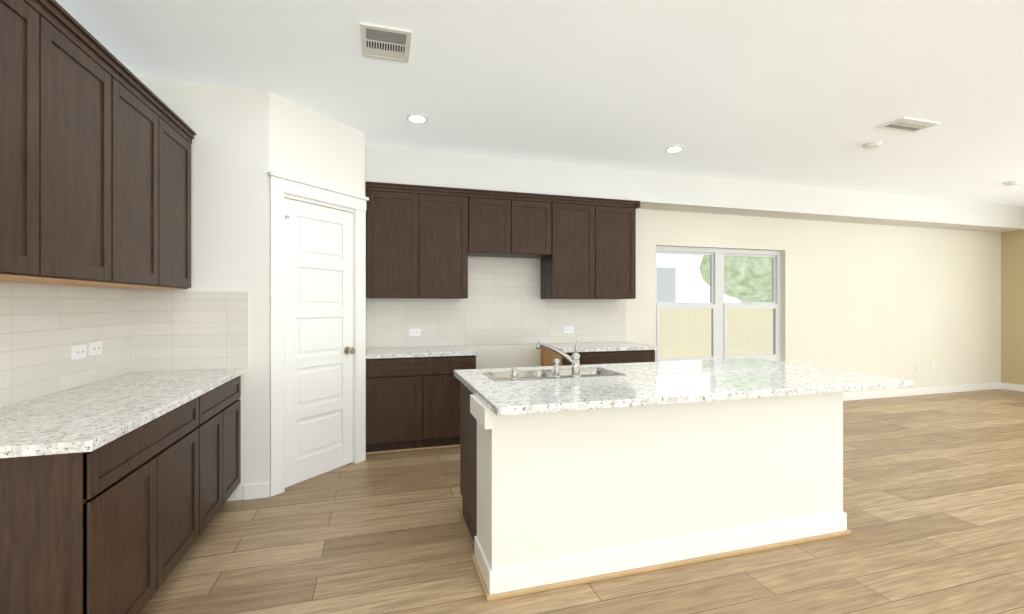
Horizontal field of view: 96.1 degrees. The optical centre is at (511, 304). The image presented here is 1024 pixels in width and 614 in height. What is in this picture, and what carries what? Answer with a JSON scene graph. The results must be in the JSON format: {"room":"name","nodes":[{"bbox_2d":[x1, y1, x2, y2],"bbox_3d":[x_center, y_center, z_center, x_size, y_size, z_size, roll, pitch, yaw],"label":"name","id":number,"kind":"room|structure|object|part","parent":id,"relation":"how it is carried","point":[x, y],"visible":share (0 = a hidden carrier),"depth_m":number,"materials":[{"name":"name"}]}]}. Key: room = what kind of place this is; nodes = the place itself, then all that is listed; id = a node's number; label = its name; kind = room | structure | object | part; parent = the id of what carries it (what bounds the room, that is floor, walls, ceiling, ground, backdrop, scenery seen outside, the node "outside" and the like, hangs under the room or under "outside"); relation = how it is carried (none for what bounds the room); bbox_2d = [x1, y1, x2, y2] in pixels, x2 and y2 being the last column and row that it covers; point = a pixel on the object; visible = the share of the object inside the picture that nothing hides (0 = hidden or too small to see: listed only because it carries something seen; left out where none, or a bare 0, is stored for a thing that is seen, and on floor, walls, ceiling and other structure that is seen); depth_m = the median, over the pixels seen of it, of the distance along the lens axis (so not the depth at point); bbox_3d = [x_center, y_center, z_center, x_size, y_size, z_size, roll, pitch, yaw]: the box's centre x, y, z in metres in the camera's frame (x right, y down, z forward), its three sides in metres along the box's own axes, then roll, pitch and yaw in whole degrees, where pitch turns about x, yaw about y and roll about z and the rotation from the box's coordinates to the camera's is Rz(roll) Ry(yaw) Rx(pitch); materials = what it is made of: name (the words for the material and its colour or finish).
{"room":"kitchen","nodes":[
{"label":"kitchen","id":0,"kind":"room"},
{"bbox_2d":[131,76,268,500],"bbox_3d":[-2.037,-0.069,3.048,0.790,2.740,0.100,0,0,-16],"label":"wall","id":1,"kind":"structure","parent":0,"point":[229,126],"depth_m":3.06,"materials":[{"name":"paint"}]},
{"bbox_2d":[131,291,247,371],"bbox_3d":[-2.078,0.172,2.980,0.656,0.512,0.008,0,0,-16],"label":"tile backsplash","id":2,"kind":"structure","parent":1,"relation":"attached to","point":[183,330],"depth_m":2.97,"materials":[{"name":"white tile"}]},
{"bbox_2d":[269,92,364,482],"bbox_3d":[-1.484,-0.069,3.506,0.100,2.740,0.848,0,0,29],"label":"wall","id":3,"kind":"structure","parent":0,"point":[307,144],"depth_m":3.41,"materials":[{"name":"paint"}]},
{"bbox_2d":[267,171,368,496],"bbox_3d":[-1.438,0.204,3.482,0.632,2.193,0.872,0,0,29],"label":"door","id":4,"kind":"structure","parent":3,"relation":"attached to","point":[318,339],"depth_m":3.45,"materials":[{"name":"white wood"}]},
{"bbox_2d":[365,144,366,349],"bbox_3d":[-1.377,-0.069,4.162,0.100,2.740,0.670,0,0,-16],"label":"wall","id":5,"kind":"structure","parent":0,"point":[365,196],"depth_m":4.13,"materials":[{"name":"paint"}]},
{"bbox_2d":[55,0,1023,205],"bbox_3d":[3.699,-1.489,1.161,11.050,0.100,9.570,0,0,-16],"label":"ceiling","id":6,"kind":"structure","parent":0,"point":[813,93],"depth_m":2.90,"materials":[{"name":"white paint"}]},
{"bbox_2d":[360,22,411,62],"bbox_3d":[-0.695,-1.433,2.533,0.260,0.012,0.320,0,0,-16],"label":"ceiling vent","id":7,"kind":"object","parent":6,"relation":"in","point":[385,43],"visible":0.96,"depth_m":2.51,"materials":[{"name":"white plastic"}]},
{"bbox_2d":[406,114,427,122],"bbox_3d":[-0.731,-1.435,3.553,0.170,0.007,0.170,0,0,-16],"label":"recessed light","id":8,"kind":"object","parent":6,"relation":"in","point":[417,118],"visible":1,"depth_m":3.54,"materials":[{"name":"white plastic"}]},
{"bbox_2d":[665,146,683,151],"bbox_3d":[1.502,-1.435,4.255,0.170,0.007,0.170,0,0,-16],"label":"recessed light","id":9,"kind":"object","parent":6,"relation":"in","point":[674,148],"visible":1,"depth_m":4.24,"materials":[{"name":"white plastic"}]},
{"bbox_2d":[862,141,881,149],"bbox_3d":[3.228,-1.422,4.122,0.140,0.034,0.140,0,0,-16],"label":"smoke detector","id":10,"kind":"object","parent":6,"relation":"attached to","point":[871,145],"visible":0.98,"depth_m":4.09,"materials":[{"name":"white plastic"}]},
{"bbox_2d":[877,117,939,132],"bbox_3d":[3.169,-1.433,3.678,0.400,0.012,0.200,0,0,-16],"label":"ceiling vent","id":11,"kind":"object","parent":6,"relation":"in","point":[907,124],"visible":1,"depth_m":3.67,"materials":[{"name":"white plastic"}]},
{"bbox_2d":[1003,180,1020,185],"bbox_3d":[5.875,-1.422,5.403,0.140,0.034,0.140,0,0,-16],"label":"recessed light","id":12,"kind":"object","parent":6,"relation":"attached to","point":[1012,183],"visible":1,"depth_m":5.38,"materials":[{"name":"white plastic"}]},
{"bbox_2d":[139,389,1023,613],"bbox_3d":[3.699,1.351,1.161,11.050,0.100,9.570,0,0,-16],"label":"floor","id":13,"kind":"structure","parent":0,"point":[933,496],"depth_m":2.45,"materials":[{"name":"brown wood"}]},
{"bbox_2d":[0,396,207,613],"bbox_3d":[-1.773,0.882,1.846,0.618,0.840,0.995,0,0,-16],"label":"base cabinet","id":14,"kind":"object","parent":13,"relation":"on","point":[116,492],"depth_m":1.55,"materials":[{"name":"brown wood"}]},
{"bbox_2d":[0,368,243,459],"bbox_3d":[-1.856,0.444,2.162,0.636,0.036,1.696,0,0,-16],"label":"countertop","id":15,"kind":"structure","parent":14,"relation":"on","point":[76,421],"depth_m":1.85,"materials":[{"name":"white stone"}]},
{"bbox_2d":[208,376,240,523],"bbox_3d":[-1.989,0.882,2.588,0.618,0.840,0.803,0,0,-16],"label":"base cabinet","id":16,"kind":"object","parent":13,"relation":"on","point":[224,403],"depth_m":2.72,"materials":[{"name":"brown wood"}]},
{"bbox_2d":[366,354,477,454],"bbox_3d":[-0.870,0.882,4.333,0.960,0.840,0.618,0,0,-16],"label":"base cabinet","id":17,"kind":"object","parent":13,"relation":"on","point":[412,398],"depth_m":4.02,"materials":[{"name":"brown wood"}]},
{"bbox_2d":[366,346,477,357],"bbox_3d":[-0.860,0.444,4.322,0.977,0.036,0.628,0,0,-16],"label":"countertop","id":18,"kind":"structure","parent":17,"relation":"on","point":[432,351],"depth_m":4.14,"materials":[{"name":"white stone"}]},
{"bbox_2d":[541,347,654,365],"bbox_3d":[0.887,0.882,4.845,1.020,0.840,0.618,0,0,-16],"label":"base cabinet","id":19,"kind":"object","parent":13,"relation":"on","point":[547,355],"depth_m":4.59,"materials":[{"name":"brown wood"}]},
{"bbox_2d":[548,342,657,353],"bbox_3d":[0.896,0.444,4.833,1.050,0.036,0.628,0,0,-16],"label":"countertop","id":20,"kind":"structure","parent":19,"relation":"on","point":[590,347],"depth_m":4.65,"materials":[{"name":"white stone"}]},
{"bbox_2d":[454,375,851,600],"bbox_3d":[0.771,0.881,2.765,2.124,0.840,0.954,0,0,-16],"label":"kitchen island","id":21,"kind":"object","parent":13,"relation":"on","point":[575,473],"depth_m":2.28,"materials":[{"name":"paint"}]},
{"bbox_3d":[0.839,0.881,2.481,2.095,0.840,0.337,0,0,-16],"label":"drywall panel","id":22,"kind":"part","parent":21,"relation":"part of","materials":[{"name":"paint"}]},
{"bbox_3d":[0.856,1.244,2.485,2.086,0.115,0.338,0,0,-16],"label":"panel skirting","id":23,"kind":"part","parent":21,"relation":"part of","materials":[{"name":"white wood"}]},
{"bbox_3d":[0.858,1.291,2.478,2.118,0.020,0.354,0,0,-16],"label":"shoe moulding","id":24,"kind":"part","parent":21,"relation":"part of","materials":[{"name":"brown wood"}]},
{"bbox_2d":[454,359,913,414],"bbox_3d":[0.932,0.441,2.777,2.400,0.039,1.140,0,0,-16],"label":"island countertop","id":25,"kind":"structure","parent":21,"relation":"on","point":[717,380],"depth_m":2.45,"materials":[{"name":"white stone"}]},
{"bbox_2d":[482,367,625,382],"bbox_3d":[0.251,0.527,2.808,0.810,0.210,0.350,0,0,-16],"label":"sink","id":26,"kind":"object","parent":25,"relation":"in","point":[535,372],"depth_m":2.90,"materials":[{"name":"silver metal"}]},
{"bbox_2d":[536,335,581,378],"bbox_3d":[0.280,0.299,2.744,0.214,0.245,0.214,0,0,-16],"label":"faucet","id":27,"kind":"object","parent":25,"relation":"on","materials":[{"name":"silver metal"}]},
{"bbox_2d":[366,146,1023,232],"bbox_3d":[3.119,-1.274,5.640,9.360,0.330,0.345,0,0,-16],"label":"ceiling beam","id":28,"kind":"structure","parent":0,"point":[671,192],"depth_m":5.16,"materials":[{"name":"white paint"}]},
{"bbox_2d":[467,209,1000,393],"bbox_3d":[3.074,-0.069,5.885,9.610,2.740,0.150,0,0,-16],"label":"wall","id":29,"kind":"structure","parent":0,"point":[898,302],"depth_m":6.32,"materials":[{"name":"beige paint"}]},
{"bbox_2d":[366,181,425,298],"bbox_3d":[-1.112,-0.582,4.394,0.529,1.044,0.349,0,0,-16],"label":"upper cabinet","id":30,"kind":"object","parent":29,"relation":"attached to","point":[423,242],"depth_m":4.23,"materials":[{"name":"brown wood"}]},
{"bbox_2d":[426,186,477,298],"bbox_3d":[-0.690,-0.582,4.517,0.593,1.044,0.349,0,0,-16],"label":"upper cabinet","id":31,"kind":"object","parent":29,"relation":"attached to","point":[451,213],"depth_m":4.37,"materials":[{"name":"brown wood"}]},
{"bbox_2d":[367,256,625,347],"bbox_3d":[-0.055,-0.035,4.891,2.844,0.927,0.008,0,0,-16],"label":"tile backsplash","id":32,"kind":"structure","parent":29,"relation":"attached to","point":[503,303],"depth_m":4.86,"materials":[{"name":"white tile"}]},
{"bbox_2d":[409,329,420,335],"bbox_3d":[-0.973,0.281,4.615,0.115,0.072,0.008,0,0,-16],"label":"electrical outlet","id":33,"kind":"object","parent":32,"relation":"attached to","point":[414,332],"visible":1,"depth_m":4.61,"materials":[{"name":"white plastic"}]},
{"bbox_2d":[564,327,573,332],"bbox_3d":[0.626,0.281,5.081,0.115,0.072,0.008,0,0,-16],"label":"electrical outlet","id":34,"kind":"object","parent":32,"relation":"attached to","point":[568,329],"visible":1,"depth_m":5.08,"materials":[{"name":"white plastic"}]},
{"bbox_2d":[478,189,517,256],"bbox_3d":[-0.230,-0.801,4.650,0.487,0.604,0.349,0,0,-16],"label":"upper cabinet","id":35,"kind":"object","parent":29,"relation":"attached to","point":[497,210],"depth_m":4.50,"materials":[{"name":"brown wood"}]},
{"bbox_2d":[511,193,553,257],"bbox_3d":[0.120,-0.801,4.752,0.487,0.604,0.349,0,0,-16],"label":"upper cabinet","id":36,"kind":"object","parent":29,"relation":"attached to","point":[535,211],"depth_m":4.61,"materials":[{"name":"brown wood"}]},
{"bbox_2d":[534,195,601,298],"bbox_3d":[0.586,-0.582,4.888,0.606,1.044,0.349,0,0,-16],"label":"upper cabinet","id":37,"kind":"object","parent":29,"relation":"attached to","point":[574,271],"depth_m":4.74,"materials":[{"name":"brown wood"}]},
{"bbox_2d":[602,198,637,298],"bbox_3d":[1.020,-0.582,5.014,0.541,1.044,0.349,0,0,-16],"label":"upper cabinet","id":38,"kind":"object","parent":29,"relation":"attached to","point":[618,216],"depth_m":4.87,"materials":[{"name":"brown wood"}]},
{"bbox_2d":[656,246,780,361],"bbox_3d":[2.583,0.026,5.763,1.919,1.449,0.090,0,0,-16],"label":"window","id":39,"kind":"structure","parent":29,"relation":"in","point":[718,305],"depth_m":5.75,"materials":[{"name":"white plastic"}]},
{"bbox_2d":[915,363,918,370],"bbox_3d":[5.818,0.901,6.601,0.070,0.110,0.008,0,0,-16],"label":"outlet","id":40,"kind":"object","parent":29,"relation":"attached to","point":[916,366],"visible":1,"depth_m":6.59,"materials":[{"name":"white plastic"}]},
{"bbox_2d":[843,382,1001,400],"bbox_3d":[4.431,1.254,6.194,6.470,0.095,0.015,0,0,-16],"label":"baseboard","id":41,"kind":"structure","parent":29,"relation":"attached to","point":[988,386],"depth_m":6.60,"materials":[{"name":"white wood"}]},
{"bbox_2d":[931,362,934,369],"bbox_3d":[6.125,0.901,6.690,0.070,0.110,0.008,0,0,-16],"label":"outlet","id":42,"kind":"object","parent":29,"relation":"attached to","point":[933,366],"visible":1,"depth_m":6.69,"materials":[{"name":"white plastic"}]},
{"bbox_2d":[1001,230,1023,384],"bbox_3d":[8.911,-0.069,2.756,0.150,2.740,9.420,0,0,-16],"label":"wall","id":43,"kind":"structure","parent":0,"point":[1012,307],"depth_m":6.99,"materials":[{"name":"paint"}]},
{"bbox_2d":[1002,383,1023,391],"bbox_3d":[8.854,1.254,2.662,0.013,0.095,9.270,0,0,-16],"label":"baseboard","id":44,"kind":"structure","parent":43,"relation":"attached to","point":[1016,387],"depth_m":6.96,"materials":[{"name":"white wood"}]},
{"bbox_3d":[-1.555,-0.069,-0.290,0.150,2.740,9.420,0,0,-16],"label":"wall","id":45,"kind":"structure","parent":0,"visible":0},
{"bbox_2d":[0,0,59,279],"bbox_3d":[-1.780,-0.599,1.387,0.349,1.000,0.518,0,0,-16],"label":"upper cabinet","id":46,"kind":"object","parent":45,"relation":"attached to","point":[29,29],"depth_m":1.58,"materials":[{"name":"brown wood"}]},
{"bbox_2d":[0,5,123,287],"bbox_3d":[-1.900,-0.599,1.798,0.349,1.000,0.582,0,0,-16],"label":"upper cabinet","id":47,"kind":"object","parent":45,"relation":"attached to","point":[96,136],"depth_m":1.92,"materials":[{"name":"brown wood"}]},
{"bbox_2d":[0,281,130,407],"bbox_3d":[-2.161,0.154,2.075,0.008,0.547,1.700,0,0,-16],"label":"tile backsplash","id":48,"kind":"structure","parent":45,"relation":"attached to","point":[44,328],"depth_m":2.22,"materials":[{"name":"white tile"}]},
{"bbox_2d":[71,344,86,359],"bbox_3d":[-2.242,0.246,2.384,0.008,0.072,0.115,0,0,-16],"label":"electrical outlet","id":49,"kind":"object","parent":48,"relation":"attached to","point":[78,351],"visible":1,"depth_m":2.37,"materials":[{"name":"white plastic"}]},
{"bbox_2d":[89,341,101,355],"bbox_3d":[-2.283,0.241,2.524,0.008,0.072,0.115,0,0,-16],"label":"electrical outlet","id":50,"kind":"object","parent":48,"relation":"attached to","point":[95,348],"visible":1,"depth_m":2.52,"materials":[{"name":"white plastic"}]},
{"bbox_2d":[54,68,167,287],"bbox_3d":[-2.028,-0.599,2.237,0.349,1.000,0.582,0,0,-16],"label":"upper cabinet","id":51,"kind":"object","parent":45,"relation":"attached to","point":[145,115],"depth_m":2.37,"materials":[{"name":"brown wood"}]},
{"bbox_2d":[119,108,195,289],"bbox_3d":[-2.147,-0.599,2.647,0.349,1.000,0.517,0,0,-16],"label":"upper cabinet","id":52,"kind":"object","parent":45,"relation":"attached to","point":[180,137],"depth_m":2.77,"materials":[{"name":"brown wood"}]},
{"label":"outside","id":53,"kind":"structure","parent":0,"visible":0},
{"bbox_3d":[5.128,1.826,23.532,38.000,0.150,32.570,0,0,-16],"label":"ground","id":54,"kind":"structure","parent":53,"visible":0},
{"bbox_2d":[657,267,675,301],"bbox_3d":[5.410,-0.124,27.036,5.500,3.750,6.000,0,0,-16],"label":"house","id":55,"kind":"structure","parent":54,"relation":"on","point":[671,287],"depth_m":24.76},
{"bbox_2d":[659,309,772,357],"bbox_3d":[7.599,0.876,11.467,28.000,1.750,0.120,0,0,-16],"label":"fence","id":56,"kind":"object","parent":54,"relation":"on","point":[702,348],"depth_m":10.59,"materials":[{"name":"brown wood"}]},
{"bbox_2d":[699,255,771,301],"bbox_3d":[15.258,-1.699,24.377,12.635,6.900,6.290,0,0,-16],"label":"tree","id":57,"kind":"object","parent":54,"relation":"on","point":[764,283],"depth_m":21.27,"materials":[{"name":"green plant"}]}
]}

